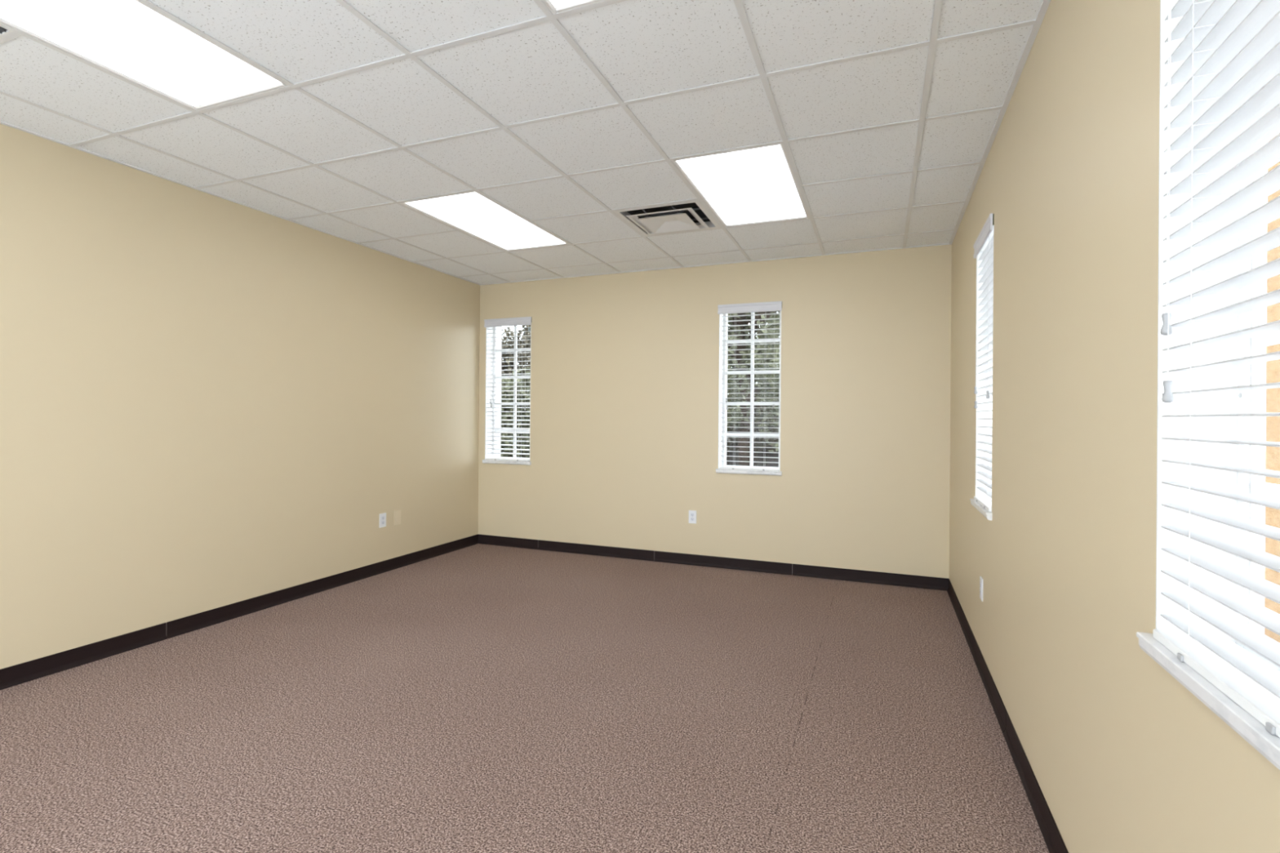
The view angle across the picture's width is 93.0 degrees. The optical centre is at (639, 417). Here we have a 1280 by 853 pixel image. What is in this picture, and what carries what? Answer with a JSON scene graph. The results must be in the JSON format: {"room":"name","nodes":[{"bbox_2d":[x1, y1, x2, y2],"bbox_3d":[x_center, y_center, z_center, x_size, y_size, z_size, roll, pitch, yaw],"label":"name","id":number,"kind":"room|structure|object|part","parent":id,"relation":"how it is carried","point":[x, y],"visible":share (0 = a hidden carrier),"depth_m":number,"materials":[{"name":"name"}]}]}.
{"room":"empty office room","nodes":[
{"label":"empty office room","id":0,"kind":"room"},
{"bbox_2d":[0,124,479,669],"bbox_3d":[-2.897,-0.222,3.382,0.150,3.021,6.318,0,0,22],"label":"wall","id":1,"kind":"structure","parent":0,"point":[208,402],"depth_m":3.67,"materials":[{"name":"beige paint"}]},
{"bbox_2d":[0,533,478,689],"bbox_3d":[-2.805,1.242,3.419,0.016,0.094,6.168,0,0,22],"label":"baseboard","id":2,"kind":"structure","parent":1,"relation":"attached to","point":[11,676],"depth_m":3.69,"materials":[{"name":"black plastic"}]},
{"bbox_2d":[379,512,386,528],"bbox_3d":[-2.150,0.861,5.078,0.008,0.116,0.072,0,0,22],"label":"wall outlet","id":3,"kind":"object","parent":1,"relation":"attached to","point":[382,516],"visible":1,"depth_m":5.07,"materials":[{"name":"white plastic"}]},
{"bbox_2d":[394,510,400,525],"bbox_3d":[-2.089,0.864,5.235,0.007,0.122,0.076,0,0,22],"label":"blank plate","id":4,"kind":"object","parent":1,"relation":"attached to","point":[397,513],"visible":1,"depth_m":5.23,"materials":[{"name":"beige plastic"}]},
{"bbox_2d":[0,543,1048,852],"bbox_3d":[-0.783,1.381,2.618,4.668,0.150,6.468,0,0,22],"label":"floor","id":5,"kind":"structure","parent":0,"point":[478,698],"depth_m":2.58,"materials":[{"name":"brown carpet"}]},
{"bbox_2d":[0,0,1050,285],"bbox_3d":[-0.759,-1.385,2.623,4.368,0.041,6.168,0,0,22],"label":"ceiling","id":6,"kind":"structure","parent":0,"point":[887,116],"depth_m":2.74,"materials":[{"name":"tile"}]},
{"bbox_2d":[0,26,12,36],"bbox_3d":[-2.621,-1.445,2.007,0.590,0.125,0.590,0,0,22],"label":"ceiling vent","id":7,"kind":"object","parent":6,"relation":"in","point":[3,31],"visible":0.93,"depth_m":2.17,"materials":[{"name":"white metal"}]},
{"bbox_2d":[0,0,288,111],"bbox_3d":[-1.942,-1.432,2.066,0.585,0.109,1.194,0,0,22],"label":"ceiling light","id":8,"kind":"object","parent":6,"relation":"attached to","point":[131,40],"visible":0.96,"depth_m":2.27,"materials":[{"name":"white plastic"}]},
{"bbox_2d":[400,191,568,251],"bbox_3d":[-1.045,-1.421,4.333,0.585,0.109,1.194,0,0,22],"label":"ceiling light","id":9,"kind":"object","parent":6,"relation":"attached to","point":[473,214],"visible":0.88,"depth_m":4.25,"materials":[{"name":"white plastic"}]},
{"bbox_2d":[542,0,605,14],"bbox_3d":[-0.242,-1.418,1.393,0.585,0.109,1.194,0,0,22],"label":"ceiling light","id":10,"kind":"object","parent":6,"relation":"attached to","point":[554,6],"visible":1,"depth_m":2.01,"materials":[{"name":"white plastic"}]},
{"bbox_2d":[613,200,720,235],"bbox_3d":[0.201,-1.423,4.168,0.585,0.193,0.585,0,0,22],"label":"ceiling vent","id":11,"kind":"object","parent":6,"relation":"in","point":[686,216],"visible":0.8,"depth_m":4.23,"materials":[{"name":"white metal"}]},
{"bbox_3d":[0.200,-1.344,4.168,0.340,0.034,0.340,0,0,22],"label":"plate","id":12,"kind":"part","parent":11,"relation":"part of","materials":[{"name":"white metal"}]},
{"bbox_2d":[671,142,808,226],"bbox_3d":[0.655,-1.407,3.660,0.585,0.109,1.194,0,0,22],"label":"ceiling light","id":13,"kind":"object","parent":6,"relation":"attached to","point":[758,184],"visible":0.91,"depth_m":3.55,"materials":[{"name":"white plastic"}]},
{"bbox_2d":[478,244,951,578],"bbox_3d":[0.393,-0.190,5.558,4.668,3.021,0.150,0,0,22],"label":"wall","id":14,"kind":"structure","parent":0,"point":[624,366],"depth_m":5.30,"materials":[{"name":"beige paint"}]},
{"bbox_2d":[482,324,531,465],"bbox_3d":[-1.297,-0.263,6.283,0.568,1.476,0.306,0,0,22],"label":"window","id":15,"kind":"structure","parent":14,"relation":"in","point":[495,331],"depth_m":6.31,"materials":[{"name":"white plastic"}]},
{"bbox_3d":[-1.264,-0.278,6.365,0.540,1.446,0.130,0,0,22],"label":"trim","id":16,"kind":"part","parent":15,"relation":"part of","materials":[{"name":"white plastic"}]},
{"bbox_3d":[-1.332,0.457,6.207,0.568,0.036,0.146,0,0,22],"label":"sill","id":17,"kind":"part","parent":15,"relation":"part of","materials":[{"name":"white wood"}]},
{"bbox_2d":[484,316,531,461],"bbox_3d":[-1.338,-0.283,6.181,0.555,1.442,0.076,0,0,22],"label":"window blind","id":18,"kind":"object","parent":15,"relation":"attached to","point":[523,321],"visible":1,"depth_m":6.17,"materials":[{"name":"white plastic"}]},
{"bbox_3d":[-1.456,-0.270,6.239,0.002,1.380,0.057,0,0,22],"label":"ladder cord","id":19,"kind":"part","parent":18,"relation":"part of","materials":[{"name":"white fabric"}]},
{"bbox_3d":[-1.343,0.429,6.179,0.510,0.018,0.054,0,0,22],"label":"rail","id":20,"kind":"part","parent":18,"relation":"part of","materials":[{"name":"white plastic"}]},
{"bbox_3d":[-1.211,-0.268,6.141,0.002,1.380,0.057,0,0,22],"label":"ladder cord","id":21,"kind":"part","parent":18,"relation":"part of","materials":[{"name":"white fabric"}]},
{"bbox_2d":[688,510,696,524],"bbox_3d":[0.470,0.892,5.437,0.072,0.116,0.008,0,0,22],"label":"wall outlet","id":22,"kind":"object","parent":14,"relation":"attached to","point":[692,513],"visible":1,"depth_m":5.43,"materials":[{"name":"white plastic"}]},
{"bbox_2d":[478,533,948,591],"bbox_3d":[0.350,1.273,5.479,4.368,0.094,0.016,0,0,22],"label":"baseboard","id":23,"kind":"structure","parent":14,"relation":"attached to","point":[824,572],"depth_m":5.31,"materials":[{"name":"black plastic"}]},
{"bbox_2d":[715,311,782,475],"bbox_3d":[0.992,-0.245,5.377,0.568,1.476,0.306,0,0,22],"label":"window","id":24,"kind":"structure","parent":14,"relation":"in","point":[722,393],"depth_m":5.38,"materials":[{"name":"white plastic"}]},
{"bbox_3d":[1.024,-0.260,5.459,0.540,1.446,0.130,0,0,22],"label":"trim","id":25,"kind":"part","parent":24,"relation":"part of","materials":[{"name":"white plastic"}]},
{"bbox_3d":[0.956,0.475,5.302,0.568,0.036,0.146,0,0,22],"label":"sill","id":26,"kind":"part","parent":24,"relation":"part of","materials":[{"name":"white wood"}]},
{"bbox_2d":[717,301,782,471],"bbox_3d":[0.950,-0.265,5.276,0.555,1.442,0.076,0,0,22],"label":"window blind","id":27,"kind":"object","parent":24,"relation":"attached to","point":[766,307],"visible":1,"depth_m":5.26,"materials":[{"name":"white plastic"}]},
{"bbox_3d":[0.767,-0.507,5.318,0.002,0.809,0.002,0,0,37],"label":"lift cord","id":28,"kind":"part","parent":27,"relation":"part of","materials":[{"name":"white fabric"}]},
{"bbox_3d":[0.832,-0.251,5.333,0.002,1.380,0.057,0,0,22],"label":"ladder cord","id":29,"kind":"part","parent":27,"relation":"part of","materials":[{"name":"white fabric"}]},
{"bbox_3d":[0.945,0.447,5.274,0.510,0.018,0.054,0,0,22],"label":"rail","id":30,"kind":"part","parent":27,"relation":"part of","materials":[{"name":"white plastic"}]},
{"bbox_3d":[1.078,-0.249,5.236,0.002,1.380,0.057,0,0,22],"label":"ladder cord","id":31,"kind":"part","parent":27,"relation":"part of","materials":[{"name":"white fabric"}]},
{"bbox_3d":[1.142,-0.509,5.170,0.002,0.799,0.002,1,0,-23],"label":"tilt cord","id":32,"kind":"part","parent":27,"relation":"part of","materials":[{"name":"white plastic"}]},
{"bbox_2d":[949,0,1279,852],"bbox_3d":[1.303,-0.189,1.720,0.150,3.021,6.318,0,0,22],"label":"wall","id":33,"kind":"structure","parent":0,"point":[1122,757],"depth_m":1.62,"materials":[{"name":"beige paint"}]},
{"bbox_2d":[979,576,982,601],"bbox_3d":[1.789,0.898,3.185,0.008,0.116,0.072,0,0,22],"label":"wall outlet","id":34,"kind":"object","parent":33,"relation":"attached to","point":[980,577],"visible":1,"depth_m":3.17,"materials":[{"name":"white plastic"}]},
{"bbox_2d":[969,225,994,520],"bbox_3d":[1.859,-0.241,3.158,0.176,1.476,0.568,0,0,22],"label":"window","id":35,"kind":"structure","parent":33,"relation":"in","point":[980,415],"depth_m":3.42,"materials":[{"name":"white plastic"}]},
{"bbox_3d":[1.839,0.479,3.162,0.146,0.036,0.568,0,0,22],"label":"sill","id":36,"kind":"part","parent":35,"relation":"part of","materials":[{"name":"white wood"}]},
{"bbox_2d":[973,213,994,511],"bbox_3d":[1.818,-0.261,3.175,0.076,1.442,0.555,0,0,22],"label":"window blind","id":37,"kind":"object","parent":35,"relation":"attached to","point":[984,242],"visible":0.73,"depth_m":3.22,"materials":[{"name":"white plastic"}]},
{"bbox_3d":[1.862,-0.496,3.361,0.002,0.819,0.002,0,0,7],"label":"lift cord","id":38,"kind":"part","parent":37,"relation":"part of","materials":[{"name":"white fabric"}]},
{"bbox_3d":[1.865,-0.536,3.369,0.002,0.739,0.002,1,0,-23],"label":"lift cord","id":39,"kind":"part","parent":37,"relation":"part of","materials":[{"name":"white fabric"}]},
{"bbox_3d":[1.811,0.451,3.173,0.054,0.018,0.510,0,0,22],"label":"rail","id":40,"kind":"part","parent":37,"relation":"part of","materials":[{"name":"white plastic"}]},
{"bbox_3d":[1.875,-0.246,3.293,0.057,1.380,0.002,0,0,22],"label":"ladder cord","id":41,"kind":"part","parent":37,"relation":"part of","materials":[{"name":"white fabric"}]},
{"bbox_3d":[1.714,-0.518,2.986,0.002,0.779,0.002,0,0,37],"label":"tilt cord","id":42,"kind":"part","parent":37,"relation":"part of","materials":[{"name":"white plastic"}]},
{"bbox_3d":[1.778,-0.247,3.048,0.057,1.380,0.002,0,0,22],"label":"ladder cord","id":43,"kind":"part","parent":37,"relation":"part of","materials":[{"name":"white fabric"}]},
{"bbox_2d":[946,578,1068,852],"bbox_3d":[1.241,1.275,1.818,0.016,0.094,6.168,0,0,22],"label":"baseboard","id":44,"kind":"structure","parent":33,"relation":"attached to","point":[1055,843],"depth_m":2.36,"materials":[{"name":"black plastic"}]},
{"bbox_2d":[1136,0,1279,769],"bbox_3d":[0.971,-0.264,0.913,0.176,1.452,0.568,0,0,22],"label":"window","id":45,"kind":"structure","parent":33,"relation":"in","point":[1243,428],"depth_m":1.15,"materials":[{"name":"white plastic"}]},
{"bbox_3d":[0.951,0.444,0.917,0.146,0.036,0.568,0,0,22],"label":"sill","id":46,"kind":"part","parent":45,"relation":"part of","materials":[{"name":"white stone"}]},
{"bbox_2d":[1152,0,1279,737],"bbox_3d":[0.930,-0.284,0.931,0.076,1.418,0.555,0,0,22],"label":"window blind","id":47,"kind":"object","parent":45,"relation":"attached to","point":[1229,49],"visible":1,"depth_m":0.99,"materials":[{"name":"white plastic"}]},
{"bbox_3d":[0.977,-0.553,1.124,0.002,0.727,0.002,0,0,37],"label":"lift cord","id":48,"kind":"part","parent":47,"relation":"part of","materials":[{"name":"white fabric"}]},
{"bbox_3d":[0.973,-0.491,1.116,0.002,0.852,0.002,0,0,37],"label":"lift cord","id":49,"kind":"part","parent":47,"relation":"part of","materials":[{"name":"white fabric"}]},
{"bbox_3d":[0.987,-0.269,1.049,0.056,1.356,0.002,0,0,22],"label":"ladder cord","id":50,"kind":"part","parent":47,"relation":"part of","materials":[{"name":"white fabric"}]},
{"bbox_3d":[0.923,0.416,0.928,0.054,0.018,0.510,0,0,22],"label":"rail","id":51,"kind":"part","parent":47,"relation":"part of","materials":[{"name":"white plastic"}]},
{"bbox_2d":[1264,133,1279,642],"bbox_3d":[1.446,-0.062,1.743,0.100,3.271,6.468,0,0,22],"label":"wall","id":52,"kind":"structure","parent":0,"point":[1272,454],"depth_m":1.12,"materials":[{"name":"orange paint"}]},
{"label":"outside","id":53,"kind":"structure","parent":0,"visible":0},
{"bbox_2d":[502,437,778,466],"bbox_3d":[-14.891,1.620,56.343,70.536,0.200,71.000,0,0,22],"label":"ground","id":54,"kind":"structure","parent":53,"point":[728,453],"depth_m":23.79,"materials":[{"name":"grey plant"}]},
{"bbox_2d":[500,365,530,457],"bbox_3d":[-3.403,0.072,16.961,2.169,2.979,2.272,0,0,-1],"label":"shrub","id":55,"kind":"object","parent":54,"relation":"on","point":[519,369],"visible":0.37,"depth_m":16.44,"materials":[{"name":"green plant"}]},
{"bbox_2d":[501,324,530,453],"bbox_3d":[-5.068,-1.223,25.541,4.506,5.831,5.294,1,0,-23],"label":"tree","id":56,"kind":"object","parent":54,"relation":"on","point":[504,346],"visible":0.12,"depth_m":25.48,"materials":[{"name":"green plant"}]},
{"bbox_2d":[726,374,741,431],"bbox_3d":[1.147,-2.646,22.148,5.990,9.497,5.905,0,0,22],"label":"tree","id":57,"kind":"object","parent":54,"relation":"on","point":[728,380],"visible":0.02,"depth_m":22.02,"materials":[{"name":"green plant"}]},
{"bbox_2d":[726,399,777,446],"bbox_3d":[7.092,0.379,36.327,50.601,3.996,3.526,0,0,22],"label":"hedge","id":58,"kind":"object","parent":54,"relation":"on","point":[727,399],"visible":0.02,"depth_m":36.90,"materials":[{"name":"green plant"}]},
{"bbox_2d":[726,311,779,466],"bbox_3d":[2.915,-2.365,15.828,5.629,7.962,4.894,0,0,22],"label":"tree","id":59,"kind":"object","parent":54,"relation":"on","point":[740,382],"visible":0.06,"depth_m":15.11,"materials":[{"name":"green plant"}]},
{"bbox_2d":[726,311,779,454],"bbox_3d":[5.468,-3.680,28.067,6.811,11.771,6.509,1,0,-18],"label":"tree","id":60,"kind":"object","parent":54,"relation":"on","point":[762,439],"visible":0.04,"depth_m":26.93,"materials":[{"name":"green plant"}]},
{"bbox_2d":[746,315,779,406],"bbox_3d":[6.279,-2.756,20.052,5.584,9.492,6.192,1,0,-10],"label":"tree","id":61,"kind":"object","parent":54,"relation":"on","point":[778,326],"visible":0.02,"depth_m":20.78,"materials":[{"name":"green plant"}]}
]}

